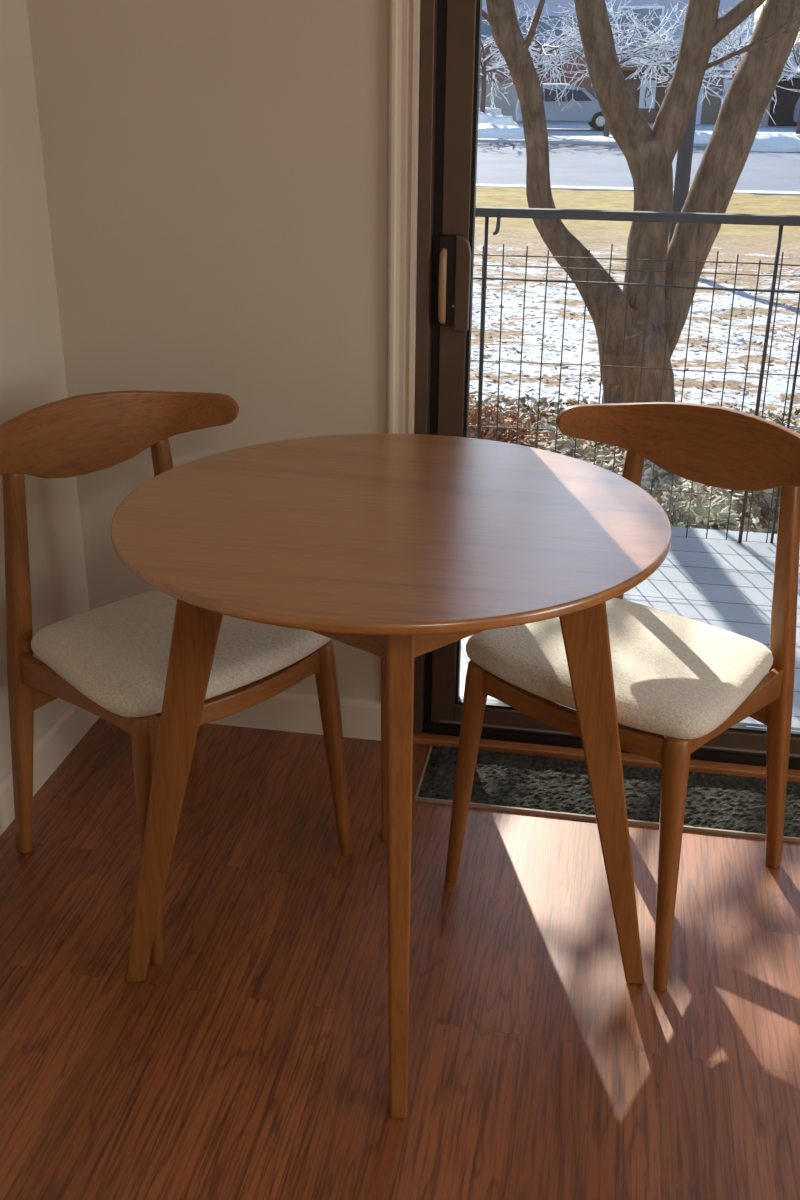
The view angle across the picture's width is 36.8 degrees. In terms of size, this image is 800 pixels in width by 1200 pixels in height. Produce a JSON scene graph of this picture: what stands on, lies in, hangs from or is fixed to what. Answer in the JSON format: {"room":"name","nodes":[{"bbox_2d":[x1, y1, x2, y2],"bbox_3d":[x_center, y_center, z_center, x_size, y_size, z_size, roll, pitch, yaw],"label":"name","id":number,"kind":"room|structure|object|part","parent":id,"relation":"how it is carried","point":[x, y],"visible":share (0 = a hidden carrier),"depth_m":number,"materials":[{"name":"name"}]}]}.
{"room":"dining room","nodes":[
{"label":"dining room","id":0,"kind":"room"},
{"bbox_2d":[0,0,89,779],"bbox_3d":[-1.101,0.068,0.074,0.100,2.350,4.887,5,24,9],"label":"wall","id":1,"kind":"structure","parent":0,"point":[32,368],"depth_m":2.16,"materials":[{"name":"beige paint"}]},
{"bbox_2d":[0,703,98,835],"bbox_3d":[-1.069,1.135,0.457,0.012,0.088,4.747,5,24,9],"label":"baseboard","id":2,"kind":"structure","parent":1,"relation":"attached to","point":[59,739],"depth_m":2.37,"materials":[{"name":"beige paint"}]},
{"bbox_2d":[27,0,419,700],"bbox_3d":[1.506,-0.691,1.859,4.340,2.350,0.140,5,24,9],"label":"wall","id":3,"kind":"structure","parent":0,"point":[216,172],"depth_m":2.15,"materials":[{"name":"beige paint"}]},
{"bbox_2d":[209,691,380,740],"bbox_3d":[-0.336,0.227,2.541,0.621,0.088,0.012,5,24,9],"label":"baseboard","id":4,"kind":"structure","parent":3,"relation":"attached to","point":[285,711],"depth_m":2.51,"materials":[{"name":"beige paint"}]},
{"bbox_2d":[388,0,419,433],"bbox_3d":[0.004,-0.634,2.094,0.047,2.030,0.017,5,24,9],"label":"trim","id":5,"kind":"structure","parent":3,"relation":"attached to","point":[404,14],"depth_m":2.07,"materials":[{"name":"beige paint"}]},
{"bbox_2d":[413,0,799,769],"bbox_3d":[0.963,-0.562,2.016,1.877,1.982,0.153,5,24,9],"label":"door","id":6,"kind":"structure","parent":3,"relation":"in","point":[450,30],"depth_m":2.14,"materials":[{"name":"brown metal"}]},
{"bbox_3d":[0.086,-0.568,2.136,0.034,0.156,0.015,5,24,9],"label":"handle","id":7,"kind":"part","parent":6,"relation":"part of","materials":[{"name":"brown wood"}]},
{"bbox_3d":[0.111,-0.561,2.130,0.026,0.166,0.019,5,24,9],"label":"lever plate","id":8,"kind":"part","parent":6,"relation":"part of","materials":[{"name":"brown metal"}]},
{"bbox_3d":[0.538,0.275,2.445,0.859,0.064,0.038,5,24,9],"label":"rail","id":9,"kind":"part","parent":6,"relation":"part of","materials":[{"name":"brown metal"}]},
{"bbox_2d":[413,733,799,781],"bbox_3d":[0.943,0.362,2.352,1.877,0.016,0.028,5,24,9],"label":"trim","id":10,"kind":"structure","parent":3,"relation":"attached to","point":[426,739],"depth_m":2.44,"materials":[{"name":"brown wood"}]},
{"bbox_2d":[0,717,799,1199],"bbox_3d":[1.072,1.376,0.217,4.540,0.120,4.887,5,24,9],"label":"floor","id":11,"kind":"structure","parent":0,"point":[251,1062],"depth_m":1.79,"materials":[{"name":"red wood"}]},
{"bbox_2d":[0,390,351,965],"bbox_3d":[-0.376,0.091,1.978,0.449,0.792,0.488,22,32,40],"label":"dining chair","id":12,"kind":"object","parent":11,"relation":"on","point":[109,661],"visible":0.73,"depth_m":1.93,"materials":[{"name":"brown wood"}]},
{"bbox_3d":[-0.637,0.115,2.013,0.047,0.714,0.085,22,32,40],"label":"leg","id":13,"kind":"part","parent":12,"relation":"part of","materials":[{"name":"brown wood"}]},
{"bbox_3d":[-0.507,0.150,1.876,0.030,0.095,0.368,-21,32,-40],"label":"rail","id":14,"kind":"part","parent":12,"relation":"part of","materials":[{"name":"brown wood"}]},
{"bbox_3d":[-0.485,-0.257,1.946,0.121,0.131,0.488,22,32,40],"label":"backrest","id":15,"kind":"part","parent":12,"relation":"part of","materials":[{"name":"brown wood"}]},
{"bbox_3d":[-0.378,0.362,1.812,0.039,0.426,0.063,11,26,22],"label":"leg","id":16,"kind":"part","parent":12,"relation":"part of","materials":[{"name":"brown wood"}]},
{"bbox_3d":[-0.410,0.024,2.225,0.047,0.714,0.065,22,32,40],"label":"leg","id":17,"kind":"part","parent":12,"relation":"part of","materials":[{"name":"brown wood"}]},
{"bbox_3d":[-0.361,0.063,1.950,0.408,0.074,0.419,22,32,40],"label":"seat","id":18,"kind":"part","parent":12,"relation":"part of","materials":[{"name":"beige fabric"}]},
{"bbox_3d":[-0.241,0.148,1.858,0.043,0.045,0.336,22,32,40],"label":"rail","id":19,"kind":"part","parent":12,"relation":"part of","materials":[{"name":"brown wood"}]},
{"bbox_3d":[-0.116,0.258,2.057,0.063,0.426,0.039,-10,26,-23],"label":"leg","id":20,"kind":"part","parent":12,"relation":"part of","materials":[{"name":"brown wood"}]},
{"bbox_2d":[111,433,671,1117],"bbox_3d":[-0.014,0.223,1.735,0.725,0.750,0.725,-17,29,-34],"label":"dining table","id":21,"kind":"object","parent":11,"relation":"on","point":[398,549],"visible":1,"depth_m":1.55,"materials":[{"name":"brown wood"}]},
{"bbox_3d":[-0.316,0.245,1.708,0.205,0.725,0.032,-2,24,-6],"label":"leg","id":22,"kind":"part","parent":21,"relation":"part of","materials":[{"name":"brown wood"}]},
{"bbox_3d":[-0.018,0.127,1.985,0.032,0.725,0.150,0,24,-1],"label":"leg","id":23,"kind":"part","parent":21,"relation":"part of","materials":[{"name":"brown wood"}]},
{"bbox_3d":[-0.002,0.335,1.510,0.032,0.725,0.122,-1,24,-3],"label":"leg","id":24,"kind":"part","parent":21,"relation":"part of","materials":[{"name":"brown wood"}]},
{"bbox_3d":[0.282,0.249,1.712,0.192,0.725,0.032,3,24,5],"label":"leg","id":25,"kind":"part","parent":21,"relation":"part of","materials":[{"name":"brown wood"}]},
{"bbox_2d":[414,745,799,841],"bbox_3d":[0.788,0.399,2.267,1.510,0.013,0.201,5,24,9],"label":"door mat","id":26,"kind":"object","parent":11,"relation":"on","point":[735,805],"visible":0.71,"depth_m":2.31,"materials":[{"name":"grey carpet"}]},
{"bbox_2d":[445,402,799,991],"bbox_3d":[0.375,0.117,1.935,0.488,0.792,0.449,19,30,36],"label":"dining chair","id":27,"kind":"object","parent":11,"relation":"on","point":[680,682],"visible":0.84,"depth_m":1.89,"materials":[{"name":"brown wood"}]},
{"bbox_3d":[0.112,0.289,1.991,0.063,0.426,0.039,9,25,19],"label":"leg","id":28,"kind":"part","parent":27,"relation":"part of","materials":[{"name":"brown wood"}]},
{"bbox_3d":[0.251,0.177,1.804,0.336,0.045,0.043,19,30,36],"label":"rail","id":29,"kind":"part","parent":27,"relation":"part of","materials":[{"name":"brown wood"}]},
{"bbox_3d":[0.361,0.090,1.905,0.419,0.074,0.408,19,30,36],"label":"seat","id":30,"kind":"part","parent":27,"relation":"part of","materials":[{"name":"beige fabric"}]},
{"bbox_3d":[0.386,0.050,2.183,0.065,0.714,0.047,19,30,36],"label":"leg","id":31,"kind":"part","parent":27,"relation":"part of","materials":[{"name":"brown wood"}]},
{"bbox_3d":[0.396,0.389,1.770,0.039,0.426,0.063,-12,27,-27],"label":"leg","id":32,"kind":"part","parent":27,"relation":"part of","materials":[{"name":"brown wood"}]},
{"bbox_3d":[0.479,-0.232,1.911,0.488,0.131,0.121,19,30,36],"label":"backrest","id":33,"kind":"part","parent":27,"relation":"part of","materials":[{"name":"brown wood"}]},
{"bbox_3d":[0.515,0.174,1.843,0.030,0.095,0.368,19,30,36],"label":"rail","id":34,"kind":"part","parent":27,"relation":"part of","materials":[{"name":"brown wood"}]},
{"bbox_3d":[0.632,0.137,1.992,0.085,0.714,0.047,19,30,36],"label":"leg","id":35,"kind":"part","parent":27,"relation":"part of","materials":[{"name":"brown wood"}]},
{"label":"outside","id":36,"kind":"structure","parent":0,"visible":0},
{"bbox_2d":[460,527,799,727],"bbox_3d":[1.666,0.185,3.162,6.700,0.100,1.573,5,24,9],"label":"deck","id":37,"kind":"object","parent":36,"point":[717,581],"depth_m":3.54,"materials":[{"name":"weathered grey wood planks"}]},
{"bbox_2d":[468,206,799,542],"bbox_3d":[1.790,-0.586,3.543,6.700,1.008,0.061,5,24,9],"label":"deck railing","id":38,"kind":"object","parent":37,"relation":"on","point":[499,212],"visible":0.28,"depth_m":3.60,"materials":[{"name":"black metal"}]},
{"bbox_3d":[0.257,-0.702,3.802,0.011,0.984,0.011,-5,24,-11],"label":"post","id":39,"kind":"part","parent":38,"relation":"part of","materials":[{"name":"black metal"}]},
{"bbox_3d":[1.796,-1.038,3.351,6.700,0.026,0.044,5,24,9],"label":"rail","id":40,"kind":"part","parent":38,"relation":"part of","materials":[{"name":"black metal"}]},
{"bbox_3d":[1.097,-0.634,3.666,0.011,0.984,0.011,-5,24,-11],"label":"post","id":41,"kind":"part","parent":38,"relation":"part of","materials":[{"name":"black metal"}]},
{"bbox_3d":[1.199,-0.595,3.685,0.008,0.900,0.008,15,28,29],"label":"post","id":42,"kind":"part","parent":38,"relation":"part of","materials":[{"name":"black metal"}]},
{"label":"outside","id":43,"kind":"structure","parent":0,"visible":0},
{"bbox_2d":[517,121,796,139],"bbox_3d":[11.827,-24.419,60.746,120.000,0.160,47.000,5,24,9],"label":"yard","id":44,"kind":"structure","parent":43,"point":[555,129],"depth_m":44.98,"materials":[{"name":"white snow"}]},
{"bbox_2d":[478,107,518,126],"bbox_3d":[2.816,-16.962,42.617,3.304,0.964,1.723,5,24,9],"label":"snow mound","id":45,"kind":"object","parent":44,"relation":"on","point":[491,115],"visible":0.16,"depth_m":41.98,"materials":[{"name":"white snow"}]},
{"bbox_2d":[479,56,522,122],"bbox_3d":[2.885,-21.750,51.118,5.300,2.520,3.950,5,24,9],"label":"garage","id":46,"kind":"structure","parent":44,"relation":"on","point":[512,97],"depth_m":49.48,"materials":[{"name":"grey paint"}]},
{"bbox_2d":[478,123,524,137],"bbox_3d":[3.053,-16.012,41.106,3.987,0.562,1.307,5,24,9],"label":"snow mound","id":47,"kind":"object","parent":44,"relation":"on","point":[485,130],"visible":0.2,"depth_m":40.60,"materials":[{"name":"white snow"}]},
{"bbox_2d":[479,0,556,112],"bbox_3d":[2.643,-18.886,41.946,5.629,5.037,5.278,6,24,12],"label":"tree","id":48,"kind":"object","parent":44,"relation":"on","point":[485,69],"visible":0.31,"depth_m":41.85,"materials":[{"name":"white plant"}]},
{"bbox_2d":[515,83,604,130],"bbox_3d":[6.204,-18.300,44.565,3.773,1.571,1.693,2,24,3],"label":"car","id":49,"kind":"object","parent":44,"relation":"on","point":[590,112],"visible":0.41,"depth_m":43.85,"materials":[{"name":"grey paint"}]},
{"bbox_2d":[481,2,659,103],"bbox_3d":[4.998,-19.115,42.175,5.640,5.245,5.672,22,31,40],"label":"tree","id":50,"kind":"object","parent":44,"relation":"on","point":[541,50],"visible":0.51,"depth_m":41.85,"materials":[{"name":"white plant"}]},
{"bbox_2d":[503,0,712,136],"bbox_3d":[7.001,-18.588,40.897,7.029,5.421,5.134,5,24,9],"label":"tree","id":51,"kind":"object","parent":44,"relation":"on","point":[657,43],"visible":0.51,"depth_m":40.33,"materials":[{"name":"white plant"}]},
{"bbox_2d":[481,0,754,123],"bbox_3d":[7.999,-25.401,54.194,14.800,6.820,11.400,5,24,9],"label":"house","id":52,"kind":"structure","parent":44,"relation":"on","point":[706,112],"depth_m":50.81,"materials":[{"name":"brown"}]},
{"bbox_3d":[10.127,-24.378,50.588,1.700,0.950,0.050,5,24,9],"label":"pane","id":53,"kind":"part","parent":52,"relation":"part of","materials":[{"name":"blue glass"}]},
{"bbox_3d":[10.482,-21.404,50.850,0.650,1.100,0.060,5,24,9],"label":"door glass","id":54,"kind":"part","parent":52,"relation":"part of","materials":[{"name":"white glass"}]},
{"bbox_3d":[10.526,-21.290,50.990,0.850,1.720,0.120,5,24,9],"label":"entry door","id":55,"kind":"part","parent":52,"relation":"part of","materials":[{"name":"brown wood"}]},
{"bbox_3d":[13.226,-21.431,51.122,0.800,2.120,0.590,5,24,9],"label":"garage door","id":56,"kind":"part","parent":52,"relation":"part of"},
{"bbox_2d":[582,0,759,125],"bbox_3d":[9.209,-18.606,41.145,5.978,5.252,5.958,3,24,7],"label":"tree","id":57,"kind":"object","parent":44,"relation":"on","point":[668,61],"visible":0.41,"depth_m":40.66,"materials":[{"name":"white plant"}]},
{"bbox_2d":[654,3,799,124],"bbox_3d":[11.939,-18.477,41.935,5.543,4.360,5.066,-7,25,-16],"label":"tree","id":58,"kind":"object","parent":44,"relation":"on","point":[742,43],"visible":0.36,"depth_m":41.50,"materials":[{"name":"white plant"}]},
{"bbox_2d":[747,15,799,133],"bbox_3d":[13.803,-17.990,40.304,4.227,4.886,5.504,11,26,22],"label":"tree","id":59,"kind":"object","parent":44,"relation":"on","point":[789,68],"visible":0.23,"depth_m":40.30,"materials":[{"name":"white plant"}]},
{"bbox_2d":[759,45,799,126],"bbox_3d":[17.707,-21.931,51.243,5.000,3.020,8.000,5,24,9],"label":"garage","id":60,"kind":"structure","parent":44,"relation":"on","point":[783,113],"depth_m":48.99,"materials":[{"name":"grey paint"}]},
{"bbox_2d":[794,97,799,121],"bbox_3d":[17.021,-18.647,45.598,3.773,1.571,1.693,-7,25,-17],"label":"car","id":61,"kind":"object","parent":44,"relation":"on","point":[797,107],"visible":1,"depth_m":45.62,"materials":[{"name":"blue paint"}]},
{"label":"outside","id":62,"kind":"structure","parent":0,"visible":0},
{"bbox_2d":[469,187,799,524],"bbox_3d":[2.592,-4.012,13.983,28.000,0.697,24.700,5,24,9],"label":"ground","id":63,"kind":"structure","parent":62,"point":[753,243],"depth_m":10.65,"materials":[{"name":"white snow"}]},
{"bbox_2d":[468,395,559,446],"bbox_3d":[0.440,-0.869,5.930,0.576,0.309,0.565,-3,24,-9],"label":"shrub","id":64,"kind":"object","parent":63,"relation":"on","point":[506,435],"visible":0.59,"depth_m":5.84,"materials":[{"name":"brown plant"}]},
{"bbox_3d":[0.441,-0.853,5.926,0.467,0.284,0.427,-4,24,-11],"label":"stem","id":65,"kind":"part","parent":64,"relation":"part of","materials":[{"name":"brown plant"}]},
{"bbox_2d":[598,456,656,499],"bbox_3d":[0.763,-0.445,4.972,0.595,0.204,0.540,5,24,9],"label":"shrub","id":66,"kind":"object","parent":63,"relation":"on","point":[610,457],"visible":0.02,"depth_m":5.10,"materials":[{"name":"green plant"}]},
{"bbox_2d":[468,394,799,532],"bbox_3d":[1.248,-0.608,5.499,2.932,0.250,3.071,5,24,9],"label":"shrubs","id":67,"kind":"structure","parent":63,"relation":"on","point":[565,445],"depth_m":5.67,"materials":[{"name":"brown plant"}]},
{"bbox_2d":[469,253,799,437],"bbox_3d":[2.137,-2.425,10.158,6.068,0.314,9.032,5,24,9],"label":"fallen leaves","id":68,"kind":"object","parent":63,"relation":"on","point":[701,282],"visible":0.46,"depth_m":8.81,"materials":[{"name":"brown plant"}]},
{"bbox_2d":[482,0,799,403],"bbox_3d":[0.353,-3.819,5.216,6.332,6.856,3.438,5,24,9],"label":"tree","id":69,"kind":"object","parent":63,"relation":"on","point":[649,153],"visible":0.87,"depth_m":6.00,"materials":[{"name":"brown plant"}]},
{"bbox_3d":[0.815,-2.759,5.770,1.034,3.428,0.277,5,24,9],"label":"stem","id":70,"kind":"part","parent":69,"relation":"part of","materials":[{"name":"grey plant"}]},
{"bbox_3d":[0.978,-3.162,5.722,0.790,2.263,0.209,5,24,9],"label":"stem","id":71,"kind":"part","parent":69,"relation":"part of","materials":[{"name":"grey plant"}]},
{"bbox_3d":[1.289,-1.749,6.226,0.264,1.191,0.270,5,24,9],"label":"stem","id":72,"kind":"part","parent":69,"relation":"part of","materials":[{"name":"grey plant"}]},
{"bbox_3d":[1.412,-3.236,5.615,0.369,2.425,0.181,5,24,9],"label":"stem","id":73,"kind":"part","parent":69,"relation":"part of","materials":[{"name":"grey plant"}]},
{"bbox_3d":[1.727,-2.717,5.845,1.016,3.366,0.333,5,24,9],"label":"stem","id":74,"kind":"part","parent":69,"relation":"part of","materials":[{"name":"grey plant"}]},
{"bbox_3d":[1.750,-3.017,5.655,0.695,0.875,0.090,5,24,9],"label":"stem","id":75,"kind":"part","parent":69,"relation":"part of","materials":[{"name":"grey plant"}]},
{"bbox_2d":[668,99,697,245],"bbox_3d":[3.143,-6.131,12.559,0.280,5.433,0.280,5,24,9],"label":"lamp post","id":76,"kind":"object","parent":63,"relation":"on","point":[685,150],"visible":0.26,"depth_m":13.12,"materials":[{"name":"grey metal"}]},
{"bbox_2d":[647,485,738,529],"bbox_3d":[1.062,-0.302,4.621,0.559,0.196,0.433,-13,27,-29],"label":"shrub","id":77,"kind":"object","parent":63,"relation":"on","point":[697,518],"visible":0.21,"depth_m":4.65,"materials":[{"name":"green plant"}]},
{"bbox_3d":[1.046,-0.285,4.620,0.451,0.167,0.346,-10,26,-22],"label":"stem","id":78,"kind":"part","parent":77,"relation":"part of","materials":[{"name":"green plant"}]},
{"bbox_2d":[701,488,779,533],"bbox_3d":[1.447,-0.327,4.698,0.562,0.215,0.555,-1,24,-5],"label":"shrub","id":79,"kind":"object","parent":63,"relation":"on","point":[759,515],"visible":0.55,"depth_m":4.70,"materials":[{"name":"green plant"}]},
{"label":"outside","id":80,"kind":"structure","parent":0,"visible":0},
{"bbox_2d":[478,138,707,146],"bbox_3d":[7.604,-14.922,39.446,120.000,0.260,1.600,5,24,9],"label":"sidewalk","id":81,"kind":"structure","parent":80,"point":[494,140],"depth_m":39.30,"materials":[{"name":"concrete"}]},
{"bbox_2d":[694,131,710,143],"bbox_3d":[9.460,-14.909,38.880,2.028,0.502,1.046,5,24,9],"label":"snow mound","id":82,"kind":"object","parent":81,"relation":"on","point":[700,137],"visible":0.22,"depth_m":38.51,"materials":[{"name":"white snow"}]},
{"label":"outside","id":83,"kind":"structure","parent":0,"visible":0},
{"bbox_2d":[476,142,799,191],"bbox_3d":[6.125,-11.615,31.978,120.000,0.170,15.000,5,24,9],"label":"street","id":84,"kind":"structure","parent":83,"point":[595,165],"depth_m":30.91,"materials":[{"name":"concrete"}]},
{"bbox_2d":[476,184,799,195],"bbox_3d":[4.824,-8.597,25.458,120.000,0.230,0.600,5,24,9],"label":"kerb","id":85,"kind":"object","parent":84,"relation":"on","point":[593,188],"visible":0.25,"depth_m":25.33,"materials":[{"name":"concrete"}]},
{"bbox_2d":[750,132,799,151],"bbox_3d":[11.515,-14.067,36.962,4.024,0.590,1.497,5,24,9],"label":"snow mound","id":86,"kind":"object","parent":84,"relation":"on","point":[763,142],"visible":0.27,"depth_m":36.43,"materials":[{"name":"white snow"}]}
]}

